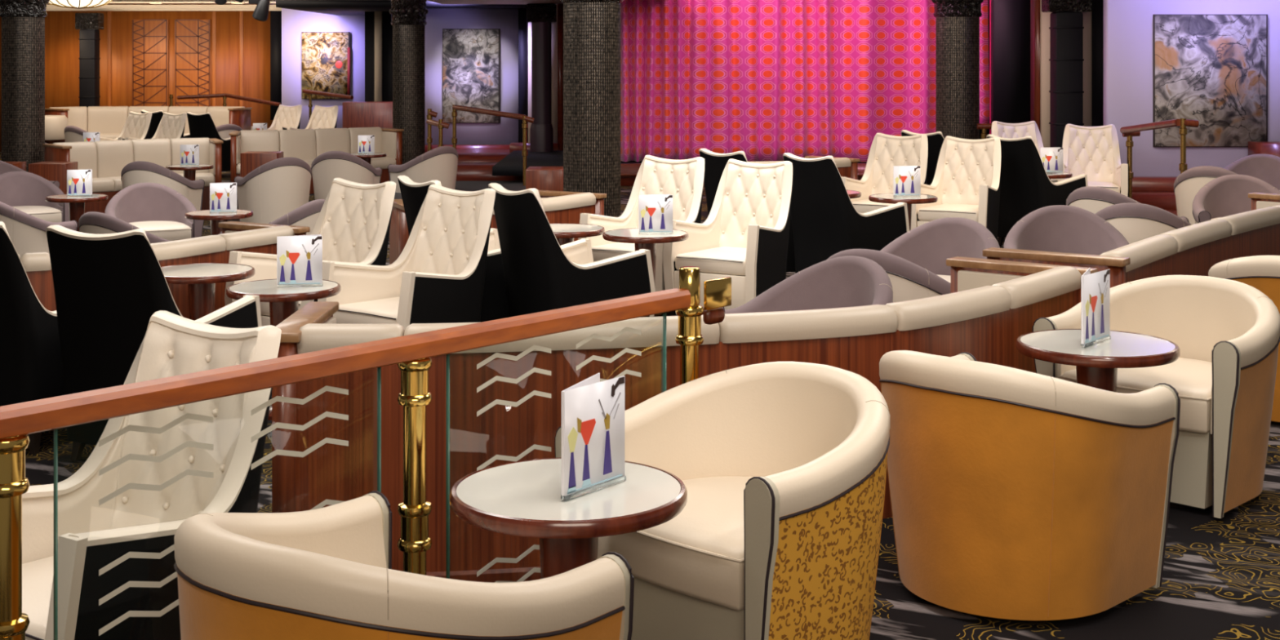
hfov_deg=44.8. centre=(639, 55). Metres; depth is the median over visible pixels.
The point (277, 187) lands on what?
tub chair
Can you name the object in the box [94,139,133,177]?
cushion
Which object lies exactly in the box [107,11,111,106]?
trim
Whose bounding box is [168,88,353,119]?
stair rail
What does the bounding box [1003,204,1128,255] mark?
tub chair
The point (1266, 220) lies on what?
cushion
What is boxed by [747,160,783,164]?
cushion
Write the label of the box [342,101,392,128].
console
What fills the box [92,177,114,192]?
seat cushion
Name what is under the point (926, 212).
seat cushion
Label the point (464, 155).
trim
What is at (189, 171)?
round table
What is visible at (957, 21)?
column
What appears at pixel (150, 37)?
door
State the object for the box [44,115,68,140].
curved sofa
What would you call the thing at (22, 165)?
base cabinet
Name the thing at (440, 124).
stair rail
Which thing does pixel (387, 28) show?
wall
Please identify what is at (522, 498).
round table
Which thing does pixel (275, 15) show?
wall
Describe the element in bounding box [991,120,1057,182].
chair
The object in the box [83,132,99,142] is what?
menu card
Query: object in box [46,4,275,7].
trim
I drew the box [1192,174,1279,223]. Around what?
tub chair
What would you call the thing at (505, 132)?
wall
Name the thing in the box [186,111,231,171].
chair
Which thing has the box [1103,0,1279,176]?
wall
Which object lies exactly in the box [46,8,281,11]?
trim
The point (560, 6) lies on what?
trim
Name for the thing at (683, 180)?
chair
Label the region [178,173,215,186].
seat cushion
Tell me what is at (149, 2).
recessed light
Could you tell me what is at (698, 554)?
seat cushion
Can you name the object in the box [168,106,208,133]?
cushion
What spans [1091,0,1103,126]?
wall
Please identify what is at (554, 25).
wall
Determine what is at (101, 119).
cushion
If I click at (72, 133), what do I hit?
tub chair
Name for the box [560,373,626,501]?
menu card
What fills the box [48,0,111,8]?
ceiling lamp
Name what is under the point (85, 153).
cushion
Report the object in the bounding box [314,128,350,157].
cushion
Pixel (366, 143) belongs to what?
menu card
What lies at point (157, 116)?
chair
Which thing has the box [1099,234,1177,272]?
cushion
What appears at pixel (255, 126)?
menu card
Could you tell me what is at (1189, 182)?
tub chair
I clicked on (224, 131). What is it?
tub chair
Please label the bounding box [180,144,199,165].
menu card
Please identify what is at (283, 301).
round table
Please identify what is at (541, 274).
chair
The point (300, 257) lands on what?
menu card
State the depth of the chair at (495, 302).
9.04 m
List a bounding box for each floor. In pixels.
[0,151,389,265]
[25,181,1005,512]
[492,150,866,175]
[869,423,1279,639]
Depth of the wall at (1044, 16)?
18.50 m
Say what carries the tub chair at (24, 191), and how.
on the floor at (225, 175)
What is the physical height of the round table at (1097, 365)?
0.621 m
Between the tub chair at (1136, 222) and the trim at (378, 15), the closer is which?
the tub chair at (1136, 222)
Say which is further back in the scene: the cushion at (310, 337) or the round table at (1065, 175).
the round table at (1065, 175)
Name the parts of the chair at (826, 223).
trim, arm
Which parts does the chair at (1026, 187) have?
leg, trim, arm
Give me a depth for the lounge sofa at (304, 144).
22.06 m
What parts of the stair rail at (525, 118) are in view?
brass post, handrail, brass post, handrail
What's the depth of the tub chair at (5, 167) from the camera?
17.16 m
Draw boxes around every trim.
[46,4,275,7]
[46,7,281,8]
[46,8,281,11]
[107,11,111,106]
[212,11,216,106]
[239,11,243,106]
[275,0,525,15]
[374,11,382,101]
[416,149,510,162]
[425,144,509,152]
[455,162,522,181]
[509,142,559,152]
[557,4,563,151]
[620,163,866,186]
[620,173,863,176]
[1030,0,1039,131]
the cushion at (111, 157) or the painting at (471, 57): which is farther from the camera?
the painting at (471, 57)
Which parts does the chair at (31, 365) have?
trim, leg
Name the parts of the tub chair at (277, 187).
arm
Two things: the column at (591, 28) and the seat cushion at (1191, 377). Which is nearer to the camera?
the seat cushion at (1191, 377)
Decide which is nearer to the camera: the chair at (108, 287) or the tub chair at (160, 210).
the chair at (108, 287)
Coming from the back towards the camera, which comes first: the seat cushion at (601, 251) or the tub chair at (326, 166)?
the tub chair at (326, 166)
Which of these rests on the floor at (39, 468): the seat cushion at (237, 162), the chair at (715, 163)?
the chair at (715, 163)
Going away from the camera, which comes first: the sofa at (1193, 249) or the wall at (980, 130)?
the sofa at (1193, 249)
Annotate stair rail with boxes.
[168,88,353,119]
[426,108,449,151]
[451,104,533,186]
[977,123,991,139]
[1120,118,1199,198]
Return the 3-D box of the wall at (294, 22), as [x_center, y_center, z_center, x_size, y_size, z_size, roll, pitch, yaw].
[-6.093,0.433,30.100,1.670,2.845,0.200,0,0,0]
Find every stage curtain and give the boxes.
[620,0,935,162]
[979,0,989,123]
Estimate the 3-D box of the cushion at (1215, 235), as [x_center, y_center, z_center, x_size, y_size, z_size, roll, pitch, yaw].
[2.853,1.105,8.050,0.182,0.450,0.907,0,0,37]
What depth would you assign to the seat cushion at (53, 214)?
14.86 m
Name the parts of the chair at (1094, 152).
arm, trim, arm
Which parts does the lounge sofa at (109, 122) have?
arm, arm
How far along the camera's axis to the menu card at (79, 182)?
14.35 m
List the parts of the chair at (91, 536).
arm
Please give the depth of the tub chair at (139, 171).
16.79 m
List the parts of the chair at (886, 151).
arm, trim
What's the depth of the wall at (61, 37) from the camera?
31.00 m
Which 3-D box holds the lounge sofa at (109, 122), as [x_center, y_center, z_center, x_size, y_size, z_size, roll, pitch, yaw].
[-8.683,1.360,27.306,3.552,0.920,1.058,0,0,0]
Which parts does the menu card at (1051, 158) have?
printed glass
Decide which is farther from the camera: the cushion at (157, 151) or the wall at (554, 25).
the wall at (554, 25)
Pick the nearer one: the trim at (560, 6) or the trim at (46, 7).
the trim at (560, 6)
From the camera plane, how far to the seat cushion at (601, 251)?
10.55 m
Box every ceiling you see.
[46,0,275,4]
[427,0,563,4]
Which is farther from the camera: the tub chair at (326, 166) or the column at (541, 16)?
the column at (541, 16)
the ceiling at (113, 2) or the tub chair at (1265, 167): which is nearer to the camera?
the tub chair at (1265, 167)
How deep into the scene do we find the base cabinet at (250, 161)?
18.53 m
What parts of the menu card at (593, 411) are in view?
printed glass, printed glass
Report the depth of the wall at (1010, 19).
20.00 m
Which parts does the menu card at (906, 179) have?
printed glass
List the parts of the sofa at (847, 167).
arm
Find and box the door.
[132,19,210,106]
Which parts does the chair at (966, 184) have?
arm, trim, arm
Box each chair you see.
[0,160,59,188]
[0,171,69,222]
[0,201,78,259]
[0,221,65,454]
[22,310,281,639]
[45,224,262,461]
[64,125,88,142]
[78,211,168,243]
[99,111,152,141]
[104,182,204,240]
[120,160,204,210]
[124,112,186,140]
[141,110,190,138]
[173,490,634,639]
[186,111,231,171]
[216,124,242,138]
[219,199,324,235]
[224,177,395,326]
[234,157,311,223]
[250,104,302,130]
[286,105,337,129]
[311,151,382,199]
[317,184,495,329]
[387,146,457,192]
[397,175,508,322]
[488,182,655,317]
[554,361,890,639]
[577,155,704,316]
[662,159,792,315]
[698,148,795,272]
[724,255,893,313]
[782,152,909,273]
[826,248,951,302]
[841,133,928,213]
[879,350,1180,622]
[880,217,999,283]
[901,129,944,185]
[911,135,1000,240]
[986,134,1088,246]
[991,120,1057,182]
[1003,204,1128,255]
[1031,275,1279,518]
[1057,124,1128,196]
[1066,186,1189,222]
[1095,202,1191,244]
[1173,165,1238,224]
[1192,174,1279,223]
[1208,255,1279,425]
[1224,154,1279,190]
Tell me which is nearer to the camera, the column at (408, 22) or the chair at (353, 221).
the chair at (353, 221)
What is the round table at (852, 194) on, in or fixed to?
on the floor at (39, 468)
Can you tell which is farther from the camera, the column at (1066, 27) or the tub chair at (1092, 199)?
the column at (1066, 27)
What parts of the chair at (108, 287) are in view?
leg, trim, arm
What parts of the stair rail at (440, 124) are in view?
brass post, handrail, handrail, brass post, handrail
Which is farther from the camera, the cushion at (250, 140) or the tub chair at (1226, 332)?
the cushion at (250, 140)
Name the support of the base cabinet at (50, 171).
on the floor at (225, 175)
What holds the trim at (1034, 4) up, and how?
attached to the wall at (1044, 16)
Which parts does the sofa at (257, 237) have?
arm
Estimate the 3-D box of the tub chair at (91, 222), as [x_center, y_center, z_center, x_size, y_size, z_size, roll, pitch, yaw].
[-3.802,1.528,11.574,0.802,0.784,0.727,0,0,34]
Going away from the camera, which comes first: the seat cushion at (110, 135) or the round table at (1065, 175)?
the round table at (1065, 175)
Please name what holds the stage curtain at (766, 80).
on the floor at (512, 164)
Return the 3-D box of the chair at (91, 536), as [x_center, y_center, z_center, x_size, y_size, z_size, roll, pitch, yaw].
[-1.346,1.232,3.938,0.679,1.037,0.775,0,0,34]
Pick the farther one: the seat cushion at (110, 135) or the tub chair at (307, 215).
the seat cushion at (110, 135)
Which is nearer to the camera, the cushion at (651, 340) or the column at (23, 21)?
the cushion at (651, 340)
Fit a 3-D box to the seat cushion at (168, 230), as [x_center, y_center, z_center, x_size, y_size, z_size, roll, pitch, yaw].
[-4.268,1.538,13.583,0.564,0.163,0.602,0,0,-27]
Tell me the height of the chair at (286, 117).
1.037 m
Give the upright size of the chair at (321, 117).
1.037 m
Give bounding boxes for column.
[0,0,49,172]
[389,0,428,164]
[526,3,556,151]
[560,0,623,217]
[931,0,983,139]
[1041,0,1091,147]
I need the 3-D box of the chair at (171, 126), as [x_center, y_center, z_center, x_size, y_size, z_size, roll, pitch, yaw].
[-7.435,1.402,23.957,0.679,1.037,0.775,0,0,30]
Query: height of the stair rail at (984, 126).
0.993 m
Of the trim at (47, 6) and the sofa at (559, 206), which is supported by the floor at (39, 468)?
the sofa at (559, 206)
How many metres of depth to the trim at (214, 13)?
30.97 m
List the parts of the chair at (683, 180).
arm, trim, arm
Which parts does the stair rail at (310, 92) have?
brass post, handrail, brass post, handrail, brass post, handrail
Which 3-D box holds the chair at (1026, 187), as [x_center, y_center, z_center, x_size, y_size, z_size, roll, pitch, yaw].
[3.584,1.232,14.166,0.775,1.037,0.680,0,0,-40]
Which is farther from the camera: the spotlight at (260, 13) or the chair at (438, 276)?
the spotlight at (260, 13)
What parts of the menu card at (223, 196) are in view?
printed glass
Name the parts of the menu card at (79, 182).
printed glass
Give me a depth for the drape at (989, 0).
21.52 m
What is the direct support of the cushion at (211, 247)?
on the sofa at (257, 237)
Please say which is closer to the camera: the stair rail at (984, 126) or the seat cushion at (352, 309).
the seat cushion at (352, 309)
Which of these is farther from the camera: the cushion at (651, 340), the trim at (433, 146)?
the trim at (433, 146)
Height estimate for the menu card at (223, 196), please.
0.247 m
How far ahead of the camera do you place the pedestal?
16.60 m
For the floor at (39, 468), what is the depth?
6.83 m
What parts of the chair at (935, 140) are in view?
trim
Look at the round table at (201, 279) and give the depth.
8.14 m
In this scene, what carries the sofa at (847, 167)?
on the floor at (39, 468)
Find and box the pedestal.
[525,166,563,191]
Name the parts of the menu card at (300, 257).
printed glass, printed glass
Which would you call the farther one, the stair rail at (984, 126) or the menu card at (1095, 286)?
the stair rail at (984, 126)
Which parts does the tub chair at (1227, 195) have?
arm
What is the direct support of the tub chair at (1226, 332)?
on the floor at (1220, 580)
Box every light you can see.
[149,2,162,4]
[231,2,244,4]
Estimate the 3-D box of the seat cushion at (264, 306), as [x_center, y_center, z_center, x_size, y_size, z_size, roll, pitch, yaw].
[-1.838,1.355,8.601,0.534,0.110,0.560,0,0,36]
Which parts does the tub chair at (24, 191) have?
arm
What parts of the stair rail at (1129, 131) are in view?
brass post, handrail, handrail, brass post, handrail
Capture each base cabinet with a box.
[4,161,26,171]
[28,161,77,194]
[240,151,283,177]
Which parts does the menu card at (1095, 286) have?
printed glass, printed glass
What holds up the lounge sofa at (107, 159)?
on the floor at (225, 175)
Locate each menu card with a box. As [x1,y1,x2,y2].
[66,168,92,196]
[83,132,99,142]
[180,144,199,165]
[209,182,236,213]
[253,123,266,129]
[276,234,323,287]
[358,134,374,154]
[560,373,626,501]
[638,194,673,234]
[893,165,920,196]
[1040,146,1063,173]
[1080,267,1111,347]
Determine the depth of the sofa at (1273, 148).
16.54 m
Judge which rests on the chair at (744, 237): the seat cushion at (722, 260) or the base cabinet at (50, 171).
the seat cushion at (722, 260)
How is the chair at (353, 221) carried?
on the floor at (39, 468)
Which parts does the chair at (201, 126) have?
trim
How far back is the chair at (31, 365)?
6.77 m
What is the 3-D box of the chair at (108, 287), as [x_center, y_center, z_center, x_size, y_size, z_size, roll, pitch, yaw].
[-2.154,1.232,6.788,0.679,1.037,0.775,0,0,19]
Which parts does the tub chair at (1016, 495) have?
arm, arm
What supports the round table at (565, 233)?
on the floor at (39, 468)
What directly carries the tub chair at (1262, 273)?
on the floor at (1220, 580)
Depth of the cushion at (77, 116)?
27.48 m
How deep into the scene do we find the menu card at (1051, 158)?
14.95 m
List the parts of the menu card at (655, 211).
printed glass, printed glass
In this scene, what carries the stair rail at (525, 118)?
on the floor at (39, 468)
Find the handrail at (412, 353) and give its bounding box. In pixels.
[0,266,731,639]
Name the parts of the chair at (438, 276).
arm, arm, trim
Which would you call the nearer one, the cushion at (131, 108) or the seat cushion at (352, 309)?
the seat cushion at (352, 309)
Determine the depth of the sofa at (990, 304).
5.10 m
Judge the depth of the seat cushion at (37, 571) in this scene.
3.76 m
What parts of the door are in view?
door panel, door panel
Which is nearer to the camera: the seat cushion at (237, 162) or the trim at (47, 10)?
the seat cushion at (237, 162)
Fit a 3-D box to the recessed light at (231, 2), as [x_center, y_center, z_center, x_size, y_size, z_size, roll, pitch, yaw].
[-7.519,-0.988,29.000,0.240,0.025,0.240,0,0,0]
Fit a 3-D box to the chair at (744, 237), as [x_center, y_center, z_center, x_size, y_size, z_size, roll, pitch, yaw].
[0.640,1.232,10.358,0.679,1.037,0.775,0,0,31]
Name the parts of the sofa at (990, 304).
arm, kick rail, arm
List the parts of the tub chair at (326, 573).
arm, arm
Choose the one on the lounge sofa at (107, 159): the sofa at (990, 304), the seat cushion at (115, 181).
the seat cushion at (115, 181)
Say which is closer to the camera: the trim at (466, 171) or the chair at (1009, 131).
the chair at (1009, 131)
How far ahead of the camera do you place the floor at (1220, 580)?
4.62 m
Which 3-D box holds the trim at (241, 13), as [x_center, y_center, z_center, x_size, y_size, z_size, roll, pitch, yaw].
[-7.958,0.520,30.985,0.070,2.900,0.030,0,0,0]
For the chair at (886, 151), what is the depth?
14.24 m
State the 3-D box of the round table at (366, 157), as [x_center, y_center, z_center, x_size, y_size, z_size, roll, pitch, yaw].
[-3.642,1.609,20.600,0.550,0.621,0.550,0,0,0]
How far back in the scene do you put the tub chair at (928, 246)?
9.27 m
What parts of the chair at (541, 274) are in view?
trim, arm, arm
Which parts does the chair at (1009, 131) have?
trim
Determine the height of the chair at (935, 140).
1.037 m
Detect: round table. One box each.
[44,193,107,231]
[160,262,255,320]
[165,164,213,180]
[184,208,253,235]
[226,279,341,420]
[351,152,386,164]
[448,457,687,578]
[550,223,604,245]
[602,228,688,316]
[846,190,861,198]
[868,193,937,231]
[1015,328,1180,392]
[1046,171,1072,180]
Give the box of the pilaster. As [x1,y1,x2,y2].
[75,13,103,106]
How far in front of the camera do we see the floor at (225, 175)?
18.08 m
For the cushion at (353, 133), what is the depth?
22.52 m
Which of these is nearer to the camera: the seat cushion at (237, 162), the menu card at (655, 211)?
the menu card at (655, 211)
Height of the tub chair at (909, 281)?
0.784 m
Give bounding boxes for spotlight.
[214,0,226,4]
[248,0,270,21]
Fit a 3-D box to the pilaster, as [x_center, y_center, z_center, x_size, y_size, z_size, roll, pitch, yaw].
[-10.639,0.445,30.000,0.448,2.550,0.340,0,0,0]
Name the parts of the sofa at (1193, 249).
arm, arm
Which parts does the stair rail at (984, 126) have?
brass post, handrail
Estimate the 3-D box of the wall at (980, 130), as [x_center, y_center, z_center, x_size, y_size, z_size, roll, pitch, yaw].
[4.500,0.220,26.000,12.000,4.000,0.200,0,0,0]
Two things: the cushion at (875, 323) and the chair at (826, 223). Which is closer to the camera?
the cushion at (875, 323)
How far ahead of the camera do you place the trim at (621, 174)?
20.80 m
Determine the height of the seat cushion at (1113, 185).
0.110 m
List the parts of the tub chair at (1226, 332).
arm, seat, arm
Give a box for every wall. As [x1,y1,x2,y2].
[0,11,273,151]
[270,10,281,119]
[281,8,364,128]
[364,11,392,101]
[425,8,518,144]
[518,4,528,142]
[528,4,557,142]
[979,0,989,139]
[991,0,1030,134]
[1040,0,1091,147]
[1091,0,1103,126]
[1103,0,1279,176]
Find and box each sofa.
[17,221,310,319]
[42,137,223,213]
[44,106,252,143]
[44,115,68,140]
[229,126,404,194]
[271,256,1097,582]
[389,190,606,264]
[747,155,860,179]
[982,192,1279,288]
[1248,141,1279,157]
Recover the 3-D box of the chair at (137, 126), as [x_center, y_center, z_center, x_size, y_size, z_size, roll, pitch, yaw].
[-8.082,1.402,24.298,0.679,1.037,0.775,0,0,30]
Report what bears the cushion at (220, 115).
on the lounge sofa at (109, 122)
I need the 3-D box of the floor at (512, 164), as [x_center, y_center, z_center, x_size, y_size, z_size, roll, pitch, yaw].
[3.200,1.560,24.000,10.400,0.120,6.000,0,0,0]
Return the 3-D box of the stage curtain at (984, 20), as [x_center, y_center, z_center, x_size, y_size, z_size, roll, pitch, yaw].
[4.639,-0.290,21.588,0.486,2.580,0.099,0,0,4]
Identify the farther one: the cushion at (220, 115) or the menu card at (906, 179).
the cushion at (220, 115)
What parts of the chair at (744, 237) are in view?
arm, trim, arm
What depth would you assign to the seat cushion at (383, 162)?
22.24 m
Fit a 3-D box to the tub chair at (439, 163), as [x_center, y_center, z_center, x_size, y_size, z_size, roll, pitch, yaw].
[-2.692,1.528,19.774,0.727,0.784,0.802,0,0,41]
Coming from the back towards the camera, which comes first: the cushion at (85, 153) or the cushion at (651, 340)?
the cushion at (85, 153)
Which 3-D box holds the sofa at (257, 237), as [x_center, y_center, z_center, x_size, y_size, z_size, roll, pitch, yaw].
[-3.031,1.470,8.561,2.570,0.920,1.009,0,0,-40]
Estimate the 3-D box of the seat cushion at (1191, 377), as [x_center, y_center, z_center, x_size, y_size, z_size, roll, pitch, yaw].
[1.967,1.238,5.806,0.564,0.163,0.602,0,0,44]
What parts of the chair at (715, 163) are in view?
trim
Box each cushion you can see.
[13,205,62,222]
[21,252,51,271]
[22,555,53,639]
[48,106,87,131]
[53,141,97,177]
[87,106,128,133]
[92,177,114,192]
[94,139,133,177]
[99,133,119,138]
[102,176,122,191]
[127,106,168,116]
[128,221,191,240]
[131,138,171,170]
[150,235,226,260]
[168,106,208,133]
[169,137,210,173]
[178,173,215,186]
[207,106,245,127]
[217,225,294,250]
[236,161,239,173]
[239,129,279,153]
[259,301,301,315]
[278,128,315,160]
[296,323,404,354]
[304,160,313,167]
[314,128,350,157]
[333,296,399,324]
[347,126,382,153]
[370,156,395,168]
[404,315,719,353]
[541,192,595,211]
[591,242,635,262]
[597,475,753,610]
[675,246,746,275]
[718,304,897,343]
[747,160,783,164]
[833,157,851,167]
[851,199,893,213]
[884,285,1011,330]
[917,203,978,222]
[937,275,951,283]
[991,266,1081,308]
[1061,357,1212,434]
[1087,181,1119,192]
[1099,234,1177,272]
[1159,218,1232,252]
[1215,206,1279,235]
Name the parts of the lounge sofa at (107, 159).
arm, seat, arm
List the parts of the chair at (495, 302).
trim, arm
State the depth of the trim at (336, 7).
25.00 m
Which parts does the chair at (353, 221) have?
arm, arm, trim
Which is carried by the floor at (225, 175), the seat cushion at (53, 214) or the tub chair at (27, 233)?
the tub chair at (27, 233)
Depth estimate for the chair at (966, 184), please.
13.62 m
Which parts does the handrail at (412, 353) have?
brass post, wooden handrail, brass post, brass post, brass plate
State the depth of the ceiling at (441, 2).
23.73 m
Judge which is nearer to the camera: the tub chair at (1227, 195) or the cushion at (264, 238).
the cushion at (264, 238)
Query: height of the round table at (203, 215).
0.621 m
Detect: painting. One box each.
[302,31,350,99]
[442,28,500,123]
[1152,14,1267,146]
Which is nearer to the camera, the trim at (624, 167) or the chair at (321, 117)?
the trim at (624, 167)
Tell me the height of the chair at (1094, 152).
1.037 m
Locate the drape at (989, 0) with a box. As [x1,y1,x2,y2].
[989,0,991,134]
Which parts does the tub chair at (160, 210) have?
arm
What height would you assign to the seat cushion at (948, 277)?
0.163 m
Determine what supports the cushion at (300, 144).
on the lounge sofa at (304, 144)
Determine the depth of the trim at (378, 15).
27.40 m
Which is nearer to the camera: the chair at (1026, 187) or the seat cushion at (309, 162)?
the chair at (1026, 187)
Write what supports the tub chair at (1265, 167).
on the floor at (39, 468)
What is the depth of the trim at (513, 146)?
24.60 m
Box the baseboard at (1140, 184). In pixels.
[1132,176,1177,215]
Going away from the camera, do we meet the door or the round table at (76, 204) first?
the round table at (76, 204)
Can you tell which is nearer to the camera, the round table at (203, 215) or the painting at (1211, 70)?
the round table at (203, 215)
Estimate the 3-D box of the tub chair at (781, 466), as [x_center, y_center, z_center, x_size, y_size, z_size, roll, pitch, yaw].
[0.290,1.241,4.110,0.727,0.757,0.802,0,0,-43]
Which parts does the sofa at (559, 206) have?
arm, arm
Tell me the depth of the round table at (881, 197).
12.37 m
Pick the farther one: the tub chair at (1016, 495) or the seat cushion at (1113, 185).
the seat cushion at (1113, 185)
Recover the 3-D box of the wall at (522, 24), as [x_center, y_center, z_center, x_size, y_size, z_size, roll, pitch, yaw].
[-1.898,0.419,25.650,0.183,2.566,0.500,0,0,0]
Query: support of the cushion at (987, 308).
on the sofa at (990, 304)
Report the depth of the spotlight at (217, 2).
19.93 m
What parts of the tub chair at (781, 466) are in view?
arm, seat, arm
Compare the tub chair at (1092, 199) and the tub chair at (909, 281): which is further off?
the tub chair at (1092, 199)
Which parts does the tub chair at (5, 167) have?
arm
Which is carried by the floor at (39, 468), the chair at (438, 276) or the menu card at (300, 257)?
the chair at (438, 276)
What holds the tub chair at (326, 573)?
on the floor at (1220, 580)
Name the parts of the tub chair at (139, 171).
arm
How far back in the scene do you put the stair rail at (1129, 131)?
15.31 m
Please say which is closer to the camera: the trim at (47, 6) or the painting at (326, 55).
the painting at (326, 55)
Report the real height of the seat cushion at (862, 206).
0.110 m
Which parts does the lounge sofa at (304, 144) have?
arm, seat, arm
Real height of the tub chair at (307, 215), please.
0.784 m
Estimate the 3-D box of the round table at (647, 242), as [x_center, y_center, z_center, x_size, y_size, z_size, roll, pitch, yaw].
[0.036,1.440,9.920,0.550,0.621,0.550,0,0,0]

